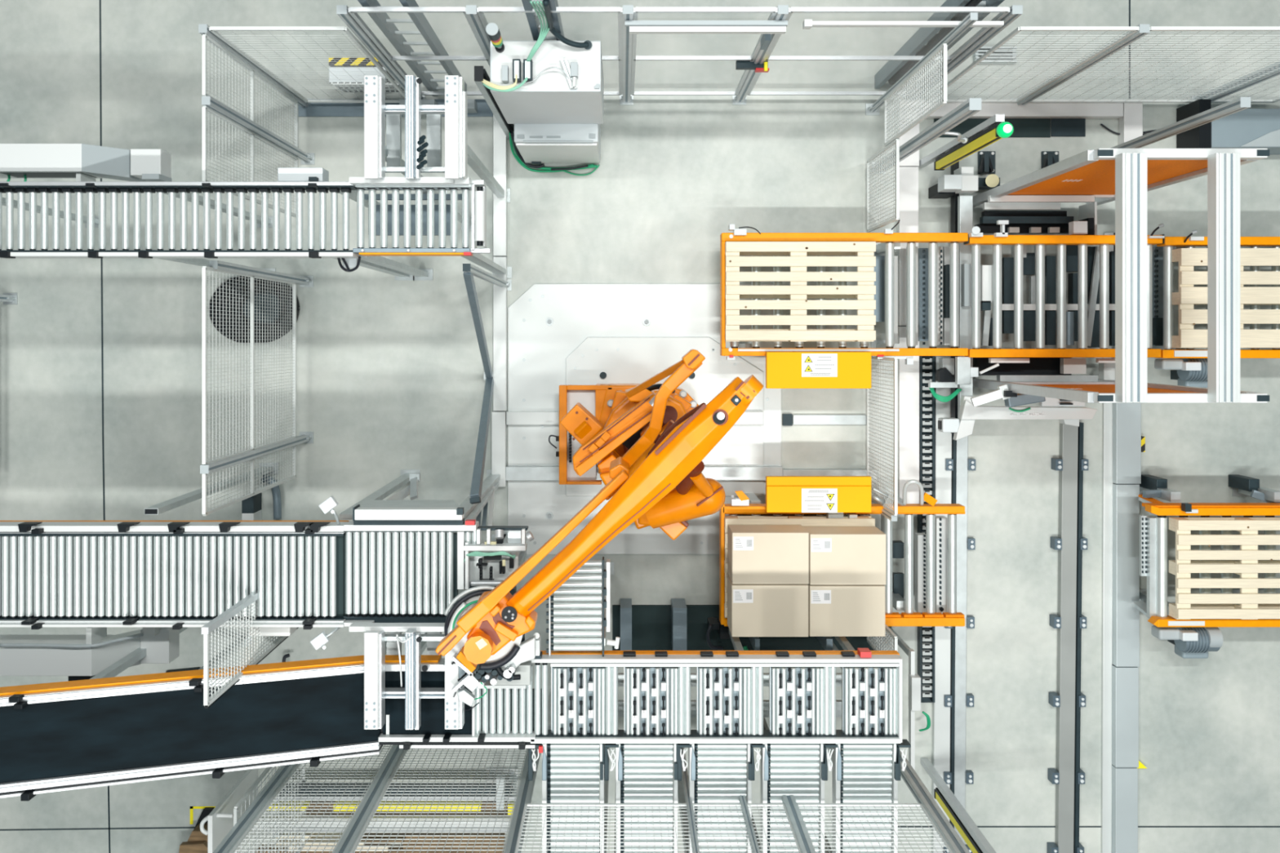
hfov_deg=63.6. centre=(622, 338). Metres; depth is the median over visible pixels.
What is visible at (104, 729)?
conveyor
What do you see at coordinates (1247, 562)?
pallet
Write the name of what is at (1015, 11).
post
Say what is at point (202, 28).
fence post
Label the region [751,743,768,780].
unit
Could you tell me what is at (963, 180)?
junction box
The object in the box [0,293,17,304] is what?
fence post
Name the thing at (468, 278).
strut
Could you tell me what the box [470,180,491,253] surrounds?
roller
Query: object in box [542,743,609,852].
lane
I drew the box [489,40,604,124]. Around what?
tall cabinet
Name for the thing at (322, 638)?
sensor
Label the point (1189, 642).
motor
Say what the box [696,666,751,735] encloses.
roller diverter
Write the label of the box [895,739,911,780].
unit
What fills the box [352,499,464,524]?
hood
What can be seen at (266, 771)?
mesh panel
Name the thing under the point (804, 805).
mesh panel
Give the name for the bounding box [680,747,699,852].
fence post
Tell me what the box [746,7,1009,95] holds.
guard
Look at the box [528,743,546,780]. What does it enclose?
unit
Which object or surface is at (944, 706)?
rail
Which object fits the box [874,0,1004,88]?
ladder
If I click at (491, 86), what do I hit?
cable loom
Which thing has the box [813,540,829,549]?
print
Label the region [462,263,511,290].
fence post
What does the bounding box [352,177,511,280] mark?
conveyor
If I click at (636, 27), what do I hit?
bar
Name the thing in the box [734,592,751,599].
print
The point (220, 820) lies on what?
loop
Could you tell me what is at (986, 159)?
bracket
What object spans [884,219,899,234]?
sensor
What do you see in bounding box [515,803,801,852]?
mesh panel
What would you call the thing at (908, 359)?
sensor
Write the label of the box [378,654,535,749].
conveyor
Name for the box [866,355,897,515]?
mesh panel
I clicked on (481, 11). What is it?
guard
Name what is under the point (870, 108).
fence post
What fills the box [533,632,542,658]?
cylinder
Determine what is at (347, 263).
cable loop
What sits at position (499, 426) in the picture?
duct
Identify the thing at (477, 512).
metal bracket
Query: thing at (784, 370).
guard
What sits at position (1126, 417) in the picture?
duct
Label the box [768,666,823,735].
roller diverter
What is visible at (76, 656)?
duct
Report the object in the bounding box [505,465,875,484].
duct
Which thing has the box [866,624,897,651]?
mesh panel
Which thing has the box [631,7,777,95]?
guard
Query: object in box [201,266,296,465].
mesh panel
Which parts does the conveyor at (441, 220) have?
leg, cross plate, rail, foot plate, leg, rail, leg, foot plate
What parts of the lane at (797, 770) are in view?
leg, rail, rail, motor mount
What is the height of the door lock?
0.090 m
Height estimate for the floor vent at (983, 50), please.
0.079 m
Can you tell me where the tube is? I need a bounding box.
[943,131,968,143]
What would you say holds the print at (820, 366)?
on the guard at (784, 370)
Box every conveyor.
[0,182,414,280]
[0,462,420,629]
[0,626,426,800]
[343,469,506,626]
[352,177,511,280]
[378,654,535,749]
[475,608,902,743]
[612,598,891,650]
[617,672,841,717]
[706,488,964,649]
[720,232,968,355]
[960,220,1164,357]
[1133,484,1279,626]
[1147,235,1279,358]
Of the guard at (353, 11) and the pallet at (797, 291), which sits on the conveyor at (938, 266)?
the pallet at (797, 291)
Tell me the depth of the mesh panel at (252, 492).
7.67 m
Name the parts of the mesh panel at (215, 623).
frame, trim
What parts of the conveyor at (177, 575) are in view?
rail, rail, leg, foot plate, leg, foot plate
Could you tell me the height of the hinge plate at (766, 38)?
0.220 m
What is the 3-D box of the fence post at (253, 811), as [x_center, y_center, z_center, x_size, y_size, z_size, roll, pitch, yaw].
[-2.660,3.420,7.347,0.120,3.306,0.100,0,90,0]
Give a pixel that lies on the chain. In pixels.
(926, 634)
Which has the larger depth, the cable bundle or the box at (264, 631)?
the cable bundle
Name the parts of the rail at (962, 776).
rail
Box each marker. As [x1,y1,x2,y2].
[1137,760,1146,768]
[1141,435,1145,452]
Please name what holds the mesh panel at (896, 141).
attached to the fence post at (971, 106)
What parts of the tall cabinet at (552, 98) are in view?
connector lid, connector lid, plate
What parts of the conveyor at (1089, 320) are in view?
drive arm, motor, sensor arm, rail, rail, motor, drive arm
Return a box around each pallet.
[178,807,214,852]
[724,241,875,341]
[724,515,875,617]
[1168,517,1279,619]
[1172,248,1279,347]
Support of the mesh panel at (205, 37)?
attached to the fence post at (305, 158)
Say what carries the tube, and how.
attached to the fence post at (971, 106)
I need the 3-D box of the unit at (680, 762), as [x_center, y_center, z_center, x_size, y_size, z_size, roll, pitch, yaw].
[0.414,2.751,6.738,0.121,0.145,0.231,0,90,0]
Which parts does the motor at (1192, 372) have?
motor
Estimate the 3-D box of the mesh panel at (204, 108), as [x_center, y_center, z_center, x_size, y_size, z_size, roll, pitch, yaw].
[-2.766,-1.285,7.785,0.022,1.952,0.512,0,90,0]
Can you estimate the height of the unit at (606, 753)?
0.145 m
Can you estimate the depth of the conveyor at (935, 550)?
8.41 m
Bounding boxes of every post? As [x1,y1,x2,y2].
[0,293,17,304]
[198,24,312,107]
[200,431,313,473]
[201,96,315,164]
[208,260,313,287]
[212,764,296,852]
[333,744,404,852]
[336,4,425,99]
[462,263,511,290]
[466,4,489,62]
[504,747,540,852]
[619,4,633,105]
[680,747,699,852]
[732,4,788,105]
[738,795,759,852]
[763,717,815,852]
[865,13,977,115]
[871,500,897,521]
[872,97,981,173]
[899,748,970,852]
[902,4,1022,100]
[1009,24,1149,105]
[1110,97,1250,148]
[1191,61,1279,102]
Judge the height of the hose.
0.129 m
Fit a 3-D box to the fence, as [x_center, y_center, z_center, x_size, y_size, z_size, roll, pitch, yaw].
[2.476,-0.315,8.950,0.174,0.099,3.506,0,90,0]
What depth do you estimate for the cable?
8.96 m
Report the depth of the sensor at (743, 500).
8.26 m
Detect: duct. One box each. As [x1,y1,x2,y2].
[0,143,171,182]
[0,626,179,680]
[491,114,507,486]
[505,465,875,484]
[506,411,763,425]
[782,413,866,426]
[920,99,1142,148]
[1111,346,1141,852]
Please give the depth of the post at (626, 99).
7.58 m
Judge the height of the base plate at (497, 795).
0.499 m
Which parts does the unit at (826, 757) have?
motor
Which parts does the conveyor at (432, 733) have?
rail, rail, rail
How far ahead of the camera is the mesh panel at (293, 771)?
7.50 m
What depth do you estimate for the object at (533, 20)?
6.77 m
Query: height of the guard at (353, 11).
2.258 m
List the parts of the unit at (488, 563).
leg, black chain, leg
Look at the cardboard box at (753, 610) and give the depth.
7.90 m
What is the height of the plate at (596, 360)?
0.044 m
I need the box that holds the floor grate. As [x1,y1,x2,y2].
[208,275,300,342]
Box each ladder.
[357,0,466,96]
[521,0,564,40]
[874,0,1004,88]
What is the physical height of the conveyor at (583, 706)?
2.349 m
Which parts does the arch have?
orange lever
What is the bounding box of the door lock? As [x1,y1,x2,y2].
[735,60,768,72]
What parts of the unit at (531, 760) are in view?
motor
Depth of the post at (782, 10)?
7.69 m
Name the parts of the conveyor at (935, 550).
rail, leg, rail, rail, leg, bearing plate, leg, bearing plate, slotted rail, bearing plate, bearing plate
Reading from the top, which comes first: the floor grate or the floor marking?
the floor grate
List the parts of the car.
grey arm, grey arm, sensor plate, motor, sensor plate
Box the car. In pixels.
[928,161,1115,439]
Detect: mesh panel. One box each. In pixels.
[201,34,297,147]
[201,106,297,217]
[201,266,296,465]
[201,444,296,515]
[201,590,298,708]
[208,26,404,102]
[229,744,394,852]
[233,762,305,852]
[349,748,528,852]
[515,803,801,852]
[796,803,953,852]
[866,138,899,232]
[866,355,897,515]
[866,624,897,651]
[884,44,946,146]
[925,26,1139,102]
[1029,26,1279,102]
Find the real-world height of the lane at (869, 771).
2.329 m
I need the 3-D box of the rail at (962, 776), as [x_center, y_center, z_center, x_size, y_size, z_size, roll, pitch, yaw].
[2.971,2.803,8.962,0.158,0.074,4.149,0,90,0]
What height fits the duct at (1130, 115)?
0.099 m
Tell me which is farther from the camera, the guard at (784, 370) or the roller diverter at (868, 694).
the guard at (784, 370)
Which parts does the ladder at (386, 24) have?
rail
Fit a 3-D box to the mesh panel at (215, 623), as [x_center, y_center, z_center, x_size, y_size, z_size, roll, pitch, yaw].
[-2.390,1.886,7.450,0.040,3.100,0.472,0,90,0]
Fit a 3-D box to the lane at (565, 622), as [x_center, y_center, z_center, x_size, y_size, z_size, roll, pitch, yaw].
[-0.286,1.758,7.835,0.421,2.329,0.645,0,90,0]
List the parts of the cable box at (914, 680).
white rail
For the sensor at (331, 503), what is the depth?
6.58 m
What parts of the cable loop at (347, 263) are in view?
plate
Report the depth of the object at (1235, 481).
8.73 m
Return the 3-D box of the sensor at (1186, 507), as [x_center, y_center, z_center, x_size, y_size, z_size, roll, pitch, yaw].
[4.578,1.365,8.300,0.139,0.080,0.085,0,90,0]
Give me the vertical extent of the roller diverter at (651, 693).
0.090 m
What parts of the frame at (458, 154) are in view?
mounting rail, leg, knob, leg, foot plate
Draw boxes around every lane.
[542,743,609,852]
[546,556,613,656]
[614,743,677,852]
[672,743,751,852]
[751,743,825,852]
[824,743,898,852]
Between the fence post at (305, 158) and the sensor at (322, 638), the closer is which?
the sensor at (322, 638)
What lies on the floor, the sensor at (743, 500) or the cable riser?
the cable riser
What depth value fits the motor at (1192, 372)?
8.47 m
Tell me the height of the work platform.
0.399 m
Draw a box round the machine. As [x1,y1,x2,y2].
[328,57,403,92]
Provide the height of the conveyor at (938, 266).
0.679 m
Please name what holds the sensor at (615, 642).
attached to the lane at (565, 622)
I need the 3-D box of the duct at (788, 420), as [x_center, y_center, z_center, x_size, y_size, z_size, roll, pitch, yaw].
[1.758,0.703,8.975,0.729,0.049,0.101,0,90,0]
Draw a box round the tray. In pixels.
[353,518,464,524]
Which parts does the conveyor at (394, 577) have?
rail, rail, plate, leg, leg, foot plate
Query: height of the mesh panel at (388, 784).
3.072 m
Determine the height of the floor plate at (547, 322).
0.049 m
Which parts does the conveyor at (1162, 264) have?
slotted rail, leg, leg, rail, rail, leg, leg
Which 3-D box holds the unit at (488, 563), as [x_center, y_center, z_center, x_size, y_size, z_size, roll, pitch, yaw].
[-0.820,1.658,7.819,0.490,2.359,0.969,0,90,0]
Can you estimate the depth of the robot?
6.40 m
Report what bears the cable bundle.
on the floor
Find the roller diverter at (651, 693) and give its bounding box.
[624,666,678,735]
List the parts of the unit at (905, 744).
motor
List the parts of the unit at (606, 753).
motor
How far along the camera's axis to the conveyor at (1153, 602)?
8.41 m
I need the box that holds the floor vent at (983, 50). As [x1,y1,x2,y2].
[973,46,1017,63]
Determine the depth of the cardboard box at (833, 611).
7.90 m
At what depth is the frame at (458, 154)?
6.50 m
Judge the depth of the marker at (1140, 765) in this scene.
8.95 m
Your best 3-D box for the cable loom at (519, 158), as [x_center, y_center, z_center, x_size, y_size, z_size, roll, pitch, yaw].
[-0.609,-1.523,8.820,0.799,0.355,0.227,17,90,0]
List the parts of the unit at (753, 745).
motor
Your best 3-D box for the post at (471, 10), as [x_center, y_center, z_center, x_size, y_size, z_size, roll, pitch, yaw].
[-0.960,-2.090,7.772,0.120,2.456,0.100,0,90,0]
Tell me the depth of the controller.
8.08 m
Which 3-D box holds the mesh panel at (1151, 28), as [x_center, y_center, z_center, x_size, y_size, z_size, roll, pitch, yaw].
[4.540,-2.045,7.840,2.142,2.102,0.022,0,90,0]
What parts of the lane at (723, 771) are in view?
leg, rail, rail, motor mount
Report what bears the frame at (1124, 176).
on the floor
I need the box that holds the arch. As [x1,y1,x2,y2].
[871,479,937,506]
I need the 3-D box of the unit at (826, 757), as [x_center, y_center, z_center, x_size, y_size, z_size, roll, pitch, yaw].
[1.362,2.751,6.738,0.121,0.145,0.231,0,90,0]
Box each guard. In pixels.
[348,7,489,95]
[476,7,622,95]
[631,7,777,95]
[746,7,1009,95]
[765,351,871,388]
[765,475,871,518]
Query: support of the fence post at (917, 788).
on the floor
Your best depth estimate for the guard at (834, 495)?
8.22 m
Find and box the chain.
[917,355,934,702]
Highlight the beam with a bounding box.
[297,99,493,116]
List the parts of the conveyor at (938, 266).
rail, leg, rail, rail, leg, leg, slotted rail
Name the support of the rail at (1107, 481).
on the floor
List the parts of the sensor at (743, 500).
orange plate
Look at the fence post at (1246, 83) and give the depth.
8.34 m
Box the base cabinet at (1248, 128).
[1176,99,1279,155]
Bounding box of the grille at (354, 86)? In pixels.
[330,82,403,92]
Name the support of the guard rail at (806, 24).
attached to the fence post at (870, 108)
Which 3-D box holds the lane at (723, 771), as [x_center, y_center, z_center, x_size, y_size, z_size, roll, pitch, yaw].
[0.637,3.099,7.835,0.504,2.329,0.938,0,90,0]
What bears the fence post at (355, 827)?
on the floor
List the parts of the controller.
door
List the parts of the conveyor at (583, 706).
leg, rail, rail, leg, leg, leg, plate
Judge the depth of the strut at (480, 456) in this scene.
7.63 m
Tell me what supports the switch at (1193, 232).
on the conveyor at (1162, 264)
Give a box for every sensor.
[310,626,341,649]
[318,495,340,524]
[606,636,619,648]
[726,355,734,359]
[728,224,760,235]
[730,490,749,505]
[876,355,913,364]
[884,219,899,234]
[1181,502,1198,513]
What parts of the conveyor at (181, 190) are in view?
leg, foot plate, rail, rail, leg, leg, foot plate, foot plate, leg, leg, foot plate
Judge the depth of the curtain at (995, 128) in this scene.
7.61 m
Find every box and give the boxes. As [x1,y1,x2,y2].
[249,626,296,635]
[277,167,328,182]
[727,524,808,584]
[727,574,808,636]
[802,525,885,585]
[808,583,884,636]
[886,626,930,770]
[928,166,999,198]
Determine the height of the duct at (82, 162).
0.529 m
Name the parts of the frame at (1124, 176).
post, post, panel rail, panel rail, orange panel, orange panel, post, post, rail, rail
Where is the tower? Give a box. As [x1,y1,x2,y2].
[485,22,504,53]
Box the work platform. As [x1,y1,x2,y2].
[252,774,516,837]
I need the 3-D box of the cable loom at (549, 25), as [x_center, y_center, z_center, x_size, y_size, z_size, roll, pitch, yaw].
[-0.457,-1.999,6.633,0.433,0.666,0.185,-15,90,0]
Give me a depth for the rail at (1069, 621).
8.93 m
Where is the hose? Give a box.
[261,475,281,519]
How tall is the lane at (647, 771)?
2.329 m
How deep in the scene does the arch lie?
8.29 m
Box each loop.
[200,768,257,852]
[337,256,360,271]
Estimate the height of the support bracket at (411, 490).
0.346 m
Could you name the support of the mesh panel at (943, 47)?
attached to the fence post at (870, 108)
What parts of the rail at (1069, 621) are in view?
rail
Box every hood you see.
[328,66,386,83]
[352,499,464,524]
[765,484,871,512]
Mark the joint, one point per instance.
(100, 101)
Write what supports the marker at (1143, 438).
on the floor
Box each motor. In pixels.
[1151,625,1222,658]
[1154,358,1207,387]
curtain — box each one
[918,114,1013,170]
[920,757,996,852]
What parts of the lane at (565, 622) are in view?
leg, leg, foot plate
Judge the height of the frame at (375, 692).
0.583 m
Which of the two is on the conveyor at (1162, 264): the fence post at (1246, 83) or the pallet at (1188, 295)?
the pallet at (1188, 295)
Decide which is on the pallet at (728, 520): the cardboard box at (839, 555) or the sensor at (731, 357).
the cardboard box at (839, 555)
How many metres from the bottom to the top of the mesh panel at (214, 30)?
2.102 m
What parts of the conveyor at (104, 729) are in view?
leg, rail, rail, rail, leg, foot plate, leg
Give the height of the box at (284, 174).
0.200 m
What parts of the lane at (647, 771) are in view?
leg, rail, leg, rail, motor mount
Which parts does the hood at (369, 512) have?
lid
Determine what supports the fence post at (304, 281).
on the floor
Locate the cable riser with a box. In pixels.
[474,66,514,139]
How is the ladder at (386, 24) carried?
on the floor
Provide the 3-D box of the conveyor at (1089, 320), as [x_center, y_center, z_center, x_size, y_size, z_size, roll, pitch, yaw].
[3.592,-0.400,8.515,1.594,0.571,1.101,0,90,0]
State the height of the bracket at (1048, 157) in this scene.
0.139 m
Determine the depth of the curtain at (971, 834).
8.03 m
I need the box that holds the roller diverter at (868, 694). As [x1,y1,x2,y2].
[841,666,896,735]
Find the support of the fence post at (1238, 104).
on the floor
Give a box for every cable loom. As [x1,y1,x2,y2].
[481,66,569,92]
[508,131,599,175]
[526,0,588,61]
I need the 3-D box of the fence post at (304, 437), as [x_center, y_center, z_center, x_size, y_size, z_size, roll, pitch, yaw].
[-2.756,0.860,7.897,0.120,2.206,0.100,0,90,0]
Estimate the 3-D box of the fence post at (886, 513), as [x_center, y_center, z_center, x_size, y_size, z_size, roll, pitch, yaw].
[2.120,1.400,8.522,0.048,0.956,0.048,0,90,0]
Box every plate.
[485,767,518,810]
[507,284,781,554]
[541,337,763,496]
[760,34,770,49]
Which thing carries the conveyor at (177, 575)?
on the floor
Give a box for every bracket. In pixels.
[386,473,420,500]
[977,151,995,174]
[1041,151,1058,168]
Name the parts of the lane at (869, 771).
leg, leg, rail, rail, motor mount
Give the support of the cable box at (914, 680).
on the floor
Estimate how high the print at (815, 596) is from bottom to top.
0.001 m
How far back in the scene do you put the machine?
8.44 m
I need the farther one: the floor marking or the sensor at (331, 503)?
the floor marking
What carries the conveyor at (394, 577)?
on the floor
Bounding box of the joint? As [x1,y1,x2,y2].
[0,0,1279,852]
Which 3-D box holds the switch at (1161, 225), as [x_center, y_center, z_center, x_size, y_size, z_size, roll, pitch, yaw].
[4.287,-0.878,8.277,0.041,0.136,0.101,29,90,0]
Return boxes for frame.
[349,75,510,202]
[349,622,464,729]
[973,148,1269,403]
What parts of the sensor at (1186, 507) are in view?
plate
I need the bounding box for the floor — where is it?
[0,0,1279,852]
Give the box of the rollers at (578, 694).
[551,666,605,735]
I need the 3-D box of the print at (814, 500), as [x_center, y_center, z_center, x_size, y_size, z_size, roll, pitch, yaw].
[1.547,1.283,8.218,0.186,0.001,0.153,0,90,0]
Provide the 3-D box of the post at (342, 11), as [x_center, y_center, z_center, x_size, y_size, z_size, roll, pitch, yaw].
[-1.783,-2.090,7.772,0.120,2.456,0.100,0,90,0]
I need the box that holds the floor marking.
[190,806,215,824]
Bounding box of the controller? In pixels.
[514,124,600,164]
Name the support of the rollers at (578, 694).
attached to the conveyor at (583, 706)
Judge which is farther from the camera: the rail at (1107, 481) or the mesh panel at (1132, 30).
the rail at (1107, 481)
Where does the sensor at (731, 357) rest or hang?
attached to the conveyor at (938, 266)
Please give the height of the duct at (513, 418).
0.099 m
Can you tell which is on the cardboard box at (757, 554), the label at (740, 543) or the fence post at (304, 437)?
the label at (740, 543)
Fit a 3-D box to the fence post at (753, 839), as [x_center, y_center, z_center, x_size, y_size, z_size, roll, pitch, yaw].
[0.780,3.000,7.347,0.120,3.306,0.100,0,90,0]
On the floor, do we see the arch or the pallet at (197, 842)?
the pallet at (197, 842)
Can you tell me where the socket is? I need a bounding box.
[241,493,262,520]
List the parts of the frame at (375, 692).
mounting rail, knob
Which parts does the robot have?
rod, frame plate, angle frame, finger plate, plate, wrist motor, parallel rod, drive motor, connector panel, frame, rocker arm, motor, motor, balancer rod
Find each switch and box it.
[1150,223,1164,235]
[1183,229,1197,242]
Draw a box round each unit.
[463,519,533,642]
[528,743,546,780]
[604,743,622,780]
[677,743,695,780]
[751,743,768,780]
[822,743,841,780]
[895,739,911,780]
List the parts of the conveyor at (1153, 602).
slotted rail, leg, leg, rail, rail, leg, leg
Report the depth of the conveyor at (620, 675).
7.60 m
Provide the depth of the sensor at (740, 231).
8.28 m
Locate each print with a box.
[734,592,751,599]
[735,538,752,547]
[804,490,828,509]
[810,356,834,375]
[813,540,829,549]
[813,593,829,599]
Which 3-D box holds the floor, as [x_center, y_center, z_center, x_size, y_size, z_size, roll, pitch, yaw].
[0.000,0.500,9.094,18.000,0.212,15.000,0,90,0]
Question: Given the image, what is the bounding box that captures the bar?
[624,20,787,34]
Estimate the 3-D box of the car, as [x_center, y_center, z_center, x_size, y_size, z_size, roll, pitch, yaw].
[3.357,-0.381,8.440,1.593,0.920,2.420,0,90,0]
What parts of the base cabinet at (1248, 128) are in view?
pale panel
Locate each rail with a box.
[802,19,1004,29]
[932,356,955,852]
[954,435,975,852]
[1046,422,1088,852]
[1101,232,1115,852]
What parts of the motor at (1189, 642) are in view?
motor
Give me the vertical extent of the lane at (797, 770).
2.329 m
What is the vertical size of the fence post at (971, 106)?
2.456 m
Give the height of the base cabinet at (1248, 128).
0.359 m
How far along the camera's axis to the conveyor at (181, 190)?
6.70 m
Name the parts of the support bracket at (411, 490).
bracket arm, bracket arm, bracket arm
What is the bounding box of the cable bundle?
[1100,123,1155,135]
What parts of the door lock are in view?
red handle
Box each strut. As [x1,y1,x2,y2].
[462,271,492,377]
[469,376,493,504]
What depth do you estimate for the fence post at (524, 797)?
7.48 m
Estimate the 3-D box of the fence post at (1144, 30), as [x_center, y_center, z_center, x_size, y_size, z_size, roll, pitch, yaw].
[3.441,-2.045,7.897,0.120,2.206,0.100,0,90,0]
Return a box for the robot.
[435,349,763,711]
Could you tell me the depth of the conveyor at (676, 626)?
8.97 m
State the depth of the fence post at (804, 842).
6.35 m
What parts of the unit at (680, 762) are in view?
motor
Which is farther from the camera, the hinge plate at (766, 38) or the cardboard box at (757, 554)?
the cardboard box at (757, 554)
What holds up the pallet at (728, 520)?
on the conveyor at (935, 550)
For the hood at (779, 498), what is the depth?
8.22 m
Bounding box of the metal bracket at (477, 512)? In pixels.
[466,482,499,525]
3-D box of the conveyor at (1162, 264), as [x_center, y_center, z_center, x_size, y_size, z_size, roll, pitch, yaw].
[5.000,-0.347,8.655,1.502,0.689,1.007,0,90,0]
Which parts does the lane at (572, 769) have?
rail, rail, motor mount, leg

